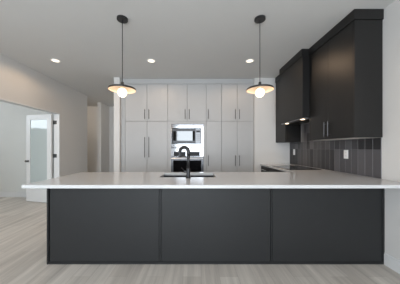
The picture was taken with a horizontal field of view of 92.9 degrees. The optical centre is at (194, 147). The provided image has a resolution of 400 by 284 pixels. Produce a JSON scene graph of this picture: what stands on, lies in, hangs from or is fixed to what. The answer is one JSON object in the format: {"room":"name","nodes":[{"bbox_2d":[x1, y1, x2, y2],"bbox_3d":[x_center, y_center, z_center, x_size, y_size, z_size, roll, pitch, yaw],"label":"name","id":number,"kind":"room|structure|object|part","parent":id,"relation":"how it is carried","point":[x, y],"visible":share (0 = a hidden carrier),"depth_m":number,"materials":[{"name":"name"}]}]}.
{"room":"kitchen","nodes":[
{"label":"kitchen","id":0,"kind":"room"},
{"bbox_2d":[0,101,53,191],"bbox_3d":[-4.776,-0.127,2.835,3.088,2.760,4.310,0,0,0],"label":"wall","id":1,"kind":"structure","parent":0,"point":[12,117],"depth_m":4.87,"materials":[{"name":"paint"}]},
{"bbox_2d":[0,192,25,196],"bbox_3d":[-4.715,1.186,4.862,2.950,0.134,0.015,0,0,0],"label":"baseboard","id":2,"kind":"structure","parent":1,"relation":"attached to","point":[2,194],"depth_m":4.86,"materials":[{"name":"paint"}]},
{"bbox_2d":[0,54,108,176],"bbox_3d":[-3.170,-0.127,1.850,0.120,2.760,10.100,0,0,0],"label":"wall","id":3,"kind":"structure","parent":0,"point":[20,83],"depth_m":4.53,"materials":[{"name":"paint"}]},
{"bbox_2d":[0,98,59,177],"bbox_3d":[-3.171,0.224,3.415,0.129,2.059,1.928,0,0,0],"label":"trim","id":4,"kind":"structure","parent":3,"relation":"attached to","point":[56,114],"depth_m":4.35,"materials":[{"name":"paint"}]},
{"bbox_2d":[25,114,56,202],"bbox_3d":[-3.564,0.238,4.380,0.794,2.010,0.168,0,0,13],"label":"door","id":5,"kind":"structure","parent":3,"relation":"in","point":[38,160],"depth_m":4.38,"materials":[{"name":"paint"}]},
{"bbox_3d":[-3.600,0.145,4.388,0.490,1.595,0.012,0,0,13],"label":"glass panel","id":6,"kind":"part","parent":5,"relation":"part of","materials":[{"name":"glass"}]},
{"bbox_2d":[87,107,113,171],"bbox_3d":[-3.600,-0.127,6.005,4.000,2.760,2.030,0,0,0],"label":"wall","id":7,"kind":"structure","parent":0,"point":[91,111],"depth_m":6.90,"materials":[{"name":"paint"}]},
{"bbox_2d":[114,77,120,171],"bbox_3d":[-1.669,-0.127,5.475,0.123,2.760,2.850,0,0,0],"label":"wall","id":8,"kind":"structure","parent":0,"point":[117,80],"depth_m":4.05,"materials":[{"name":"paint"}]},
{"bbox_2d":[0,0,394,106],"bbox_3d":[-2.100,-1.567,1.850,8.600,0.120,10.500,0,0,0],"label":"ceiling","id":9,"kind":"structure","parent":0,"point":[186,39],"depth_m":2.57,"materials":[{"name":"paint"}]},
{"bbox_2d":[50,58,60,62],"bbox_3d":[-2.400,-1.504,3.270,0.158,0.006,0.158,0,0,0],"label":"recessed light","id":10,"kind":"object","parent":9,"relation":"in","point":[51,59],"visible":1,"depth_m":3.26,"materials":[{"name":"white plastic"}]},
{"bbox_2d":[108,15,135,96],"bbox_3d":[-0.845,-1.049,2.210,0.305,0.916,0.305,0,0,0],"label":"pendant lamp","id":11,"kind":"object","parent":9,"relation":"hanging from","point":[121,89],"visible":1,"depth_m":2.21,"materials":[{"name":"black metal"}]},
{"bbox_3d":[-0.845,-0.720,2.210,0.305,0.095,0.305,0,0,0],"label":"lamp shade","id":12,"kind":"part","parent":11,"relation":"part of","materials":[{"name":"black metal"}]},
{"bbox_3d":[-0.845,-0.645,2.210,0.108,0.108,0.108,0,0,0],"label":"globe","id":13,"kind":"part","parent":11,"relation":"part of"},
{"bbox_3d":[-0.845,-1.125,2.210,0.009,0.716,0.009,0,0,0],"label":"cord","id":14,"kind":"part","parent":11,"relation":"part of","materials":[{"name":"black metal"}]},
{"bbox_2d":[147,59,155,62],"bbox_3d":[-0.755,-1.504,3.280,0.158,0.006,0.158,0,0,0],"label":"recessed light","id":15,"kind":"object","parent":9,"relation":"in","point":[148,60],"visible":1,"depth_m":3.26,"materials":[{"name":"white plastic"}]},
{"bbox_2d":[245,59,253,62],"bbox_3d":[0.945,-1.504,3.280,0.158,0.006,0.158,0,0,0],"label":"recessed light","id":16,"kind":"object","parent":9,"relation":"in","point":[247,60],"visible":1,"depth_m":3.27,"materials":[{"name":"white plastic"}]},
{"bbox_2d":[246,15,273,96],"bbox_3d":[0.755,-1.049,2.210,0.305,0.916,0.305,0,0,0],"label":"pendant lamp","id":17,"kind":"object","parent":9,"relation":"hanging from","point":[259,90],"visible":1,"depth_m":2.19,"materials":[{"name":"black metal"}]},
{"bbox_3d":[0.755,-0.720,2.210,0.305,0.095,0.305,0,0,0],"label":"lamp shade","id":18,"kind":"part","parent":17,"relation":"part of","materials":[{"name":"black metal"}]},
{"bbox_3d":[0.755,-0.645,2.210,0.108,0.108,0.108,0,0,0],"label":"globe","id":19,"kind":"part","parent":17,"relation":"part of"},
{"bbox_2d":[0,197,399,283],"bbox_3d":[-2.100,1.303,1.850,8.600,0.100,10.500,0,0,0],"label":"floor","id":20,"kind":"structure","parent":0,"point":[23,223],"depth_m":1.93,"materials":[{"name":"grey wood"}]},
{"bbox_2d":[125,84,167,171],"bbox_3d":[-1.054,-0.070,4.420,0.925,2.645,0.651,0,0,0],"label":"tall cabinet","id":21,"kind":"object","parent":20,"relation":"on","point":[146,109],"visible":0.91,"depth_m":4.13,"materials":[{"name":"grey laminate"}]},
{"bbox_3d":[-1.280,-0.987,4.139,0.468,0.804,0.019,0,0,0],"label":"door","id":22,"kind":"part","parent":21,"relation":"part of","materials":[{"name":"grey laminate"}]},
{"bbox_3d":[-1.280,0.285,4.139,0.468,1.729,0.019,0,0,0],"label":"door","id":23,"kind":"part","parent":21,"relation":"part of","materials":[{"name":"grey laminate"}]},
{"bbox_3d":[-0.817,-0.987,4.139,0.446,0.804,0.019,0,0,0],"label":"door","id":24,"kind":"part","parent":21,"relation":"part of","materials":[{"name":"grey laminate"}]},
{"bbox_3d":[-0.817,0.285,4.139,0.446,1.729,0.019,0,0,0],"label":"door","id":25,"kind":"part","parent":21,"relation":"part of","materials":[{"name":"grey laminate"}]},
{"bbox_2d":[168,84,205,171],"bbox_3d":[-0.174,-0.070,4.420,0.834,2.645,0.651,0,0,0],"label":"tall cabinet","id":26,"kind":"object","parent":20,"relation":"on","point":[186,102],"visible":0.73,"depth_m":4.13,"materials":[{"name":"grey laminate"}]},
{"bbox_3d":[-0.380,-0.987,4.139,0.416,0.804,0.019,0,0,0],"label":"door","id":27,"kind":"part","parent":26,"relation":"part of","materials":[{"name":"grey laminate"}]},
{"bbox_2d":[171,124,202,147],"bbox_3d":[-0.168,-0.264,4.328,0.703,0.510,0.444,0,0,0],"label":"microwave","id":28,"kind":"object","parent":26,"relation":"in","point":[189,135],"visible":1,"depth_m":4.11,"materials":[{"name":"metal"}]},
{"bbox_3d":[-0.239,-0.261,4.117,0.495,0.308,0.018,0,0,0],"label":"door","id":29,"kind":"part","parent":28,"relation":"part of","materials":[{"name":"black glass"}]},
{"bbox_3d":[0.068,-0.261,4.117,0.112,0.308,0.018,0,0,0],"label":"control panel","id":30,"kind":"part","parent":28,"relation":"part of","materials":[{"name":"metal"}]},
{"bbox_3d":[-0.174,0.126,4.139,0.831,1.411,0.019,0,0,0],"label":"frame","id":31,"kind":"part","parent":26,"relation":"part of","materials":[{"name":"grey laminate"}]},
{"bbox_2d":[171,148,203,171],"bbox_3d":[-0.168,0.362,4.367,0.703,0.722,0.626,0,0,0],"label":"wall oven","id":32,"kind":"object","parent":26,"relation":"in","point":[196,154],"visible":0.57,"depth_m":4.11,"materials":[{"name":"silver metal"}]},
{"bbox_3d":[-0.168,0.093,4.130,0.703,0.184,0.024,0,0,0],"label":"control panel","id":33,"kind":"part","parent":32,"relation":"part of","materials":[{"name":"metal"}]},
{"bbox_3d":[-0.168,0.457,4.126,0.703,0.532,0.032,0,0,0],"label":"door","id":34,"kind":"part","parent":32,"relation":"part of","materials":[{"name":"glass"}]},
{"bbox_3d":[0.037,-0.987,4.139,0.407,0.804,0.019,0,0,0],"label":"door","id":35,"kind":"part","parent":26,"relation":"part of","materials":[{"name":"grey laminate"}]},
{"bbox_2d":[206,84,220,171],"bbox_3d":[0.411,-0.070,4.420,0.334,2.645,0.651,0,0,0],"label":"tall cabinet","id":36,"kind":"object","parent":20,"relation":"on","point":[213,91],"visible":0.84,"depth_m":4.13,"materials":[{"name":"grey laminate"}]},
{"bbox_3d":[0.411,-0.987,4.139,0.329,0.804,0.019,0,0,0],"label":"door","id":37,"kind":"part","parent":36,"relation":"part of","materials":[{"name":"grey laminate"}]},
{"bbox_3d":[0.411,0.285,4.139,0.329,1.729,0.019,0,0,0],"label":"door","id":38,"kind":"part","parent":36,"relation":"part of","materials":[{"name":"grey laminate"}]},
{"bbox_2d":[47,188,384,264],"bbox_3d":[0.224,0.812,2.341,3.637,0.882,0.598,0,0,0],"label":"base cabinet","id":39,"kind":"object","parent":20,"relation":"on","point":[85,225],"visible":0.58,"depth_m":2.05,"materials":[{"name":"grey laminate"}]},
{"bbox_3d":[-1.586,0.812,2.341,0.018,0.881,0.598,0,0,0],"label":"panel","id":40,"kind":"part","parent":39,"relation":"part of","materials":[{"name":"grey laminate"}]},
{"bbox_3d":[-0.976,0.799,2.055,1.175,0.855,0.015,0,0,0],"label":"panel","id":41,"kind":"part","parent":39,"relation":"part of","materials":[{"name":"grey laminate"}]},
{"bbox_2d":[22,164,399,187],"bbox_3d":[0.230,0.354,2.912,3.629,0.032,2.354,0,0,0],"label":"countertop","id":42,"kind":"structure","parent":39,"relation":"on","point":[322,178],"depth_m":1.98,"materials":[{"name":"white stone"}]},
{"bbox_2d":[178,146,190,177],"bbox_3d":[-0.127,0.154,2.145,0.161,0.366,0.082,0,0,24],"label":"faucet","id":43,"kind":"object","parent":42,"relation":"on","point":[181,148],"visible":1,"depth_m":2.12,"materials":[{"name":"black metal"}]},
{"bbox_3d":[-0.124,0.029,2.162,0.153,0.116,0.041,0,0,28],"label":"spring spout","id":44,"kind":"part","parent":43,"relation":"part of","materials":[{"name":"black metal"}]},
{"bbox_3d":[-0.075,0.157,2.135,0.031,0.138,0.031,0,0,0],"label":"stem","id":45,"kind":"part","parent":43,"relation":"part of","materials":[{"name":"black metal"}]},
{"bbox_2d":[163,175,213,176],"bbox_3d":[-0.084,0.480,2.380,0.677,0.218,0.384,0,0,0],"label":"sink","id":46,"kind":"object","parent":42,"relation":"in","point":[164,175],"visible":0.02,"depth_m":2.57,"materials":[{"name":"metal"}]},
{"bbox_2d":[272,165,321,169],"bbox_3d":[1.704,0.334,3.265,0.503,0.007,0.670,0,0,0],"label":"cooktop","id":47,"kind":"object","parent":42,"relation":"in","point":[289,167],"visible":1,"depth_m":3.23,"materials":[{"name":"black glass"}]},
{"bbox_3d":[0.226,0.799,2.055,1.172,0.855,0.015,0,0,0],"label":"panel","id":48,"kind":"part","parent":39,"relation":"part of","materials":[{"name":"grey laminate"}]},
{"bbox_3d":[0.233,1.242,2.054,3.618,0.022,0.018,0,0,0],"label":"rail","id":49,"kind":"part","parent":39,"relation":"part of","materials":[{"name":"grey laminate"}]},
{"bbox_3d":[1.425,0.799,2.055,1.177,0.855,0.015,0,0,0],"label":"panel","id":50,"kind":"part","parent":39,"relation":"part of","materials":[{"name":"grey laminate"}]},
{"bbox_2d":[221,84,253,171],"bbox_3d":[0.927,-0.070,4.420,0.697,2.645,0.651,0,0,0],"label":"tall cabinet","id":51,"kind":"object","parent":20,"relation":"on","point":[237,105],"visible":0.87,"depth_m":4.13,"materials":[{"name":"grey laminate"}]},
{"bbox_3d":[0.748,-0.987,4.139,0.333,0.804,0.019,0,0,0],"label":"door","id":52,"kind":"part","parent":51,"relation":"part of","materials":[{"name":"grey laminate"}]},
{"bbox_3d":[0.748,0.285,4.139,0.333,1.729,0.019,0,0,0],"label":"door","id":53,"kind":"part","parent":51,"relation":"part of","materials":[{"name":"grey laminate"}]},
{"bbox_3d":[1.097,-0.987,4.139,0.353,0.804,0.019,0,0,0],"label":"door","id":54,"kind":"part","parent":51,"relation":"part of","materials":[{"name":"grey laminate"}]},
{"bbox_3d":[1.097,0.285,4.139,0.353,1.729,0.019,0,0,0],"label":"door","id":55,"kind":"part","parent":51,"relation":"part of","materials":[{"name":"grey laminate"}]},
{"bbox_2d":[261,166,268,171],"bbox_3d":[1.712,0.812,3.873,0.657,0.882,0.425,0,0,0],"label":"base cabinet","id":56,"kind":"object","parent":20,"relation":"on","point":[263,168],"visible":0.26,"depth_m":3.88,"materials":[{"name":"grey laminate"}]},
{"bbox_2d":[269,168,283,171],"bbox_3d":[1.712,0.812,3.160,0.657,0.882,0.998,0,0,0],"label":"base cabinet","id":57,"kind":"object","parent":20,"relation":"on","point":[270,169],"visible":0.03,"depth_m":3.42,"materials":[{"name":"grey laminate"}]},
{"bbox_2d":[254,78,289,171],"bbox_3d":[0.220,-0.127,4.480,3.650,2.760,0.780,0,0,0],"label":"wall","id":58,"kind":"structure","parent":0,"point":[266,149],"depth_m":4.09,"materials":[{"name":"paint"}]},
{"bbox_2d":[121,79,253,171],"bbox_3d":[-0.164,-0.127,4.139,2.881,2.759,0.019,0,0,0],"label":"board","id":59,"kind":"object","parent":58,"relation":"attached to","point":[126,81],"visible":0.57,"depth_m":4.13,"materials":[{"name":"grey laminate"}]},
{"bbox_2d":[292,0,399,259],"bbox_3d":[2.115,-0.127,0.835,0.140,2.760,8.070,0,0,0],"label":"wall","id":60,"kind":"structure","parent":0,"point":[390,139],"depth_m":1.97,"materials":[{"name":"paint"}]},
{"bbox_2d":[275,75,300,142],"bbox_3d":[1.879,-0.811,3.869,0.308,1.392,0.438,0,0,0],"label":"upper cabinet","id":61,"kind":"object","parent":60,"relation":"attached to","point":[285,133],"visible":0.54,"depth_m":3.77,"materials":[{"name":"grey laminate"}]},
{"bbox_3d":[1.744,-0.753,3.869,0.019,1.277,0.434,0,0,0],"label":"door","id":62,"kind":"part","parent":61,"relation":"part of","materials":[{"name":"grey laminate"}]},
{"bbox_2d":[279,49,309,124],"bbox_3d":[1.826,-0.976,3.265,0.412,1.061,0.768,0,0,0],"label":"range hood","id":63,"kind":"object","parent":60,"relation":"attached to","point":[295,74],"visible":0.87,"depth_m":3.08,"materials":[{"name":"grey laminate"}]},
{"bbox_3d":[1.826,-1.451,3.265,0.412,0.112,0.768,0,0,0],"label":"crown","id":64,"kind":"part","parent":63,"relation":"part of","materials":[{"name":"grey laminate"}]},
{"bbox_2d":[290,123,381,178],"bbox_3d":[2.041,-0.060,3.084,0.007,0.794,2.009,0,0,0],"label":"backsplash","id":65,"kind":"structure","parent":60,"relation":"attached to","point":[364,155],"depth_m":2.66,"materials":[{"name":"tile"}]},
{"bbox_2d":[344,150,347,158],"bbox_3d":[2.033,0.085,2.560,0.008,0.116,0.072,0,0,0],"label":"wall outlet","id":66,"kind":"object","parent":65,"relation":"attached to","point":[345,151],"visible":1,"depth_m":2.56,"materials":[{"name":"white plastic"}]},
{"bbox_2d":[309,9,383,139],"bbox_3d":[1.872,-0.811,2.467,0.345,1.392,0.823,0,0,0],"label":"upper cabinet","id":67,"kind":"object","parent":60,"relation":"attached to","point":[346,64],"visible":1,"depth_m":2.13,"materials":[{"name":"grey laminate"}]},
{"bbox_3d":[1.744,-0.753,2.679,0.019,1.277,0.398,0,0,0],"label":"door","id":68,"kind":"part","parent":67,"relation":"part of","materials":[{"name":"grey laminate"}]},
{"bbox_3d":[1.744,-0.753,2.282,0.019,1.277,0.389,0,0,0],"label":"door","id":69,"kind":"part","parent":67,"relation":"part of","materials":[{"name":"grey laminate"}]},
{"bbox_3d":[1.885,-1.451,2.467,0.320,0.112,0.823,0,0,0],"label":"crown","id":70,"kind":"part","parent":67,"relation":"part of","materials":[{"name":"grey laminate"}]},
{"bbox_3d":[1.878,-0.754,2.075,0.286,1.279,0.018,0,0,0],"label":"panel","id":71,"kind":"part","parent":67,"relation":"part of","materials":[{"name":"grey laminate"}]},
{"bbox_2d":[384,252,399,273],"bbox_3d":[2.038,1.186,-0.574,0.015,0.134,5.233,0,0,0],"label":"baseboard","id":72,"kind":"structure","parent":60,"relation":"attached to","point":[393,263],"depth_m":1.95,"materials":[{"name":"paint"}]}
]}

